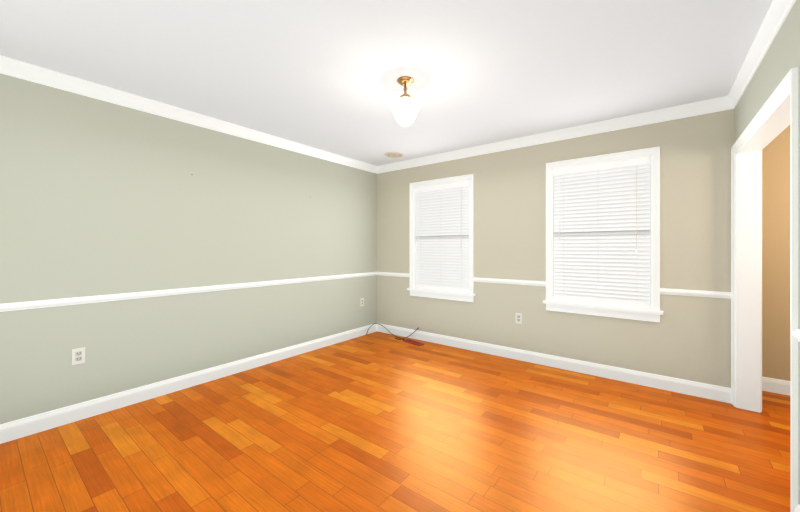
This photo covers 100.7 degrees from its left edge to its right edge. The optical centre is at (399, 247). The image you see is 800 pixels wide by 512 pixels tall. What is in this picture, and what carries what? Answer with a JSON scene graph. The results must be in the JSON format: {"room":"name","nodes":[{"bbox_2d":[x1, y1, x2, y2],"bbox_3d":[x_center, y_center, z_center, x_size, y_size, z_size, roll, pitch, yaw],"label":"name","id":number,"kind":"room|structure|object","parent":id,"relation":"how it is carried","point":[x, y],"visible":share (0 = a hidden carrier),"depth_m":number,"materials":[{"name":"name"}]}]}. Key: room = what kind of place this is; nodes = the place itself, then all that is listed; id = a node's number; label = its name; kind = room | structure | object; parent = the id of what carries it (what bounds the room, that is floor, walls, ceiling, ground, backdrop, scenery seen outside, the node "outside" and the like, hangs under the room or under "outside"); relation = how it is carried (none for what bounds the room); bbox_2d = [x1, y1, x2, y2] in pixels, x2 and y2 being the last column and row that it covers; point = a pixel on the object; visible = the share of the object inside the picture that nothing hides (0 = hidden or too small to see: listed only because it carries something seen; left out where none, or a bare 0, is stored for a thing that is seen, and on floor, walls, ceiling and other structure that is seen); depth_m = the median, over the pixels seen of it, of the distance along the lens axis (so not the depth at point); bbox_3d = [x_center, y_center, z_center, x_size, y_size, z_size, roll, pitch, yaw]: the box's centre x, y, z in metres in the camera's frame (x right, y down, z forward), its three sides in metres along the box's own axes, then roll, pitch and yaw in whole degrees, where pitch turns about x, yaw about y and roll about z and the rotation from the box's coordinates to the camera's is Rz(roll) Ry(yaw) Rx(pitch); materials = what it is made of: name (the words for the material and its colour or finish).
{"room":"empty dining room","nodes":[
{"label":"empty dining room","id":0,"kind":"room"},
{"bbox_2d":[0,74,376,423],"bbox_3d":[-1.696,0.015,3.307,0.126,2.450,4.520,0,0,38],"label":"wall","id":1,"kind":"structure","parent":0,"point":[99,197],"depth_m":2.75,"materials":[{"name":"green paint"}]},
{"bbox_2d":[72,347,84,364],"bbox_3d":[-2.318,0.780,2.391,0.009,0.114,0.070,0,0,38],"label":"electrical outlet","id":2,"kind":"object","parent":1,"relation":"attached to","point":[78,355],"visible":1,"depth_m":2.39,"materials":[{"name":"white plastic"}]},
{"bbox_2d":[0,55,375,172],"bbox_3d":[-1.630,-1.160,3.256,0.044,0.100,4.270,0,0,38],"label":"crown molding","id":3,"kind":"structure","parent":1,"relation":"attached to","point":[8,66],"depth_m":2.72,"materials":[{"name":"white wood"}]},
{"bbox_2d":[0,324,375,443],"bbox_3d":[-1.642,1.181,3.265,0.015,0.118,4.270,0,0,38],"label":"baseboard","id":4,"kind":"structure","parent":1,"relation":"attached to","point":[22,427],"depth_m":2.73,"materials":[{"name":"white wood"}]},
{"bbox_2d":[0,272,376,311],"bbox_3d":[-1.640,0.380,3.263,0.021,0.052,4.270,0,0,38],"label":"trim","id":5,"kind":"structure","parent":1,"relation":"attached to","point":[14,306],"depth_m":2.73,"materials":[{"name":"white wood"}]},
{"bbox_2d":[360,298,363,306],"bbox_3d":[-0.536,0.770,4.705,0.009,0.114,0.070,0,0,38],"label":"electrical outlet","id":6,"kind":"object","parent":1,"relation":"attached to","point":[361,301],"visible":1,"depth_m":4.69,"materials":[{"name":"white plastic"}]},
{"bbox_2d":[0,0,772,165],"bbox_3d":[0.595,-1.260,1.858,5.525,0.100,5.020,0,0,38],"label":"ceiling","id":7,"kind":"structure","parent":0,"point":[324,75],"depth_m":2.12,"materials":[{"name":"paint"}]},
{"bbox_2d":[385,152,403,157],"bbox_3d":[-0.073,-1.204,4.297,0.250,0.011,0.250,0,0,38],"label":"ceiling vent","id":8,"kind":"object","parent":7,"relation":"in","point":[394,154],"visible":0.98,"depth_m":4.27,"materials":[{"name":"beige plastic"}]},
{"bbox_2d":[389,76,420,126],"bbox_3d":[0.038,-1.045,2.394,0.230,0.330,0.230,0,0,38],"label":"ceiling light","id":9,"kind":"object","parent":7,"relation":"attached to","point":[405,107],"visible":1,"depth_m":2.34,"materials":[{"name":"white glass"}]},
{"bbox_2d":[0,331,789,511],"bbox_3d":[0.595,1.290,1.858,5.525,0.100,5.020,0,0,38],"label":"floor","id":10,"kind":"structure","parent":0,"point":[376,421],"depth_m":2.08,"materials":[{"name":"brown wood"}]},
{"bbox_2d":[366,323,417,339],"bbox_3d":[-0.116,1.156,4.601,0.751,0.170,0.238,0,0,38],"label":"cord","id":11,"kind":"object","parent":10,"relation":"on","point":[392,334],"visible":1,"depth_m":4.58,"materials":[{"name":"black rubber"}]},
{"bbox_2d":[403,339,423,345],"bbox_3d":[0.174,1.234,4.340,0.100,0.012,0.300,0,0,-42],"label":"floor vent","id":12,"kind":"object","parent":10,"relation":"in","point":[413,342],"visible":1,"depth_m":4.32,"materials":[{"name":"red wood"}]},
{"bbox_2d":[377,109,733,387],"bbox_3d":[1.199,0.015,3.851,3.800,2.450,0.125,0,0,38],"label":"wall","id":13,"kind":"structure","parent":0,"point":[687,338],"depth_m":3.31,"materials":[{"name":"beige paint"}]},
{"bbox_2d":[377,272,408,276],"bbox_3d":[-0.094,0.380,4.755,0.589,0.052,0.021,0,0,38],"label":"trim","id":14,"kind":"structure","parent":13,"relation":"attached to","point":[378,273],"depth_m":4.75,"materials":[{"name":"white wood"}]},
{"bbox_2d":[407,174,475,301],"bbox_3d":[0.541,-0.119,4.325,0.990,1.548,0.177,0,0,38],"label":"window","id":15,"kind":"structure","parent":13,"relation":"in","point":[450,295],"depth_m":4.28,"materials":[{"name":"white wood"}]},
{"bbox_2d":[415,181,468,292],"bbox_3d":[0.529,-0.138,4.309,0.810,1.375,0.059,0,0,38],"label":"window blind","id":16,"kind":"object","parent":15,"relation":"attached to","point":[442,241],"visible":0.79,"depth_m":4.29,"materials":[{"name":"white plastic"}]},
{"bbox_2d":[473,277,545,285],"bbox_3d":[1.214,0.380,3.748,0.828,0.052,0.021,0,0,38],"label":"trim","id":17,"kind":"structure","parent":13,"relation":"attached to","point":[489,280],"depth_m":3.72,"materials":[{"name":"white wood"}]},
{"bbox_2d":[516,313,521,323],"bbox_3d":[1.316,0.780,3.676,0.070,0.114,0.009,0,0,38],"label":"electrical outlet","id":18,"kind":"object","parent":13,"relation":"attached to","point":[519,318],"visible":1,"depth_m":3.67,"materials":[{"name":"white plastic"}]},
{"bbox_2d":[376,323,730,402],"bbox_3d":[1.168,1.181,3.787,3.770,0.118,0.015,0,0,38],"label":"baseboard","id":19,"kind":"structure","parent":13,"relation":"attached to","point":[713,392],"depth_m":3.29,"materials":[{"name":"white wood"}]},
{"bbox_2d":[376,97,731,173],"bbox_3d":[1.151,-1.160,3.781,3.690,0.100,0.044,0,0,38],"label":"crown molding","id":20,"kind":"structure","parent":13,"relation":"attached to","point":[716,104],"depth_m":3.31,"materials":[{"name":"white wood"}]},
{"bbox_2d":[543,146,662,322],"bbox_3d":[1.943,-0.119,3.245,0.990,1.548,0.177,0,0,38],"label":"window","id":21,"kind":"structure","parent":13,"relation":"in","point":[653,313],"depth_m":3.10,"materials":[{"name":"white wood"}]},
{"bbox_2d":[553,156,649,308],"bbox_3d":[1.931,-0.138,3.229,0.810,1.375,0.059,0,0,38],"label":"window blind","id":22,"kind":"object","parent":21,"relation":"attached to","point":[602,233],"visible":1,"depth_m":3.21,"materials":[{"name":"white plastic"}]},
{"bbox_2d":[660,288,730,298],"bbox_3d":[2.474,0.380,2.777,0.469,0.052,0.021,0,0,38],"label":"trim","id":23,"kind":"structure","parent":13,"relation":"attached to","point":[699,293],"depth_m":2.77,"materials":[{"name":"white wood"}]},
{"bbox_2d":[734,0,799,503],"bbox_3d":[1.565,0.015,1.111,0.125,2.450,5.020,0,0,38],"label":"wall","id":24,"kind":"structure","parent":0,"point":[780,59],"depth_m":1.73,"materials":[{"name":"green paint"}]},
{"bbox_2d":[724,0,795,110],"bbox_3d":[1.346,-1.160,0.964,0.044,0.100,4.270,0,0,38],"label":"crown molding","id":25,"kind":"structure","parent":24,"relation":"attached to","point":[775,17],"depth_m":1.91,"materials":[{"name":"white wood"}]},
{"bbox_2d":[731,67,798,511],"bbox_3d":[2.255,0.221,2.006,0.169,2.039,1.478,0,0,38],"label":"door frame","id":26,"kind":"structure","parent":24,"relation":"attached to","point":[777,114],"depth_m":2.50,"materials":[{"name":"white wood"}]},
{"bbox_2d":[792,329,799,341],"bbox_3d":[0.906,0.380,0.374,0.021,0.052,2.738,0,0,38],"label":"trim","id":27,"kind":"structure","parent":24,"relation":"attached to","point":[796,333],"depth_m":1.43,"materials":[{"name":"white wood"}]},
{"bbox_2d":[794,504,799,511],"bbox_3d":[0.908,1.181,0.372,0.015,0.118,2.738,0,0,38],"label":"baseboard","id":28,"kind":"structure","parent":24,"relation":"attached to","point":[797,509],"depth_m":1.45,"materials":[{"name":"white wood"}]},
{"bbox_2d":[762,125,789,380],"bbox_3d":[3.631,0.015,2.608,1.320,2.450,0.125,0,0,38],"label":"wall","id":29,"kind":"structure","parent":0,"point":[776,258],"depth_m":2.83,"materials":[{"name":"paint"}]},
{"bbox_2d":[762,377,789,395],"bbox_3d":[3.591,1.181,2.552,1.325,0.118,0.015,0,0,38],"label":"baseboard","id":30,"kind":"structure","parent":29,"relation":"attached to","point":[773,385],"depth_m":2.83,"materials":[{"name":"white wood"}]}
]}

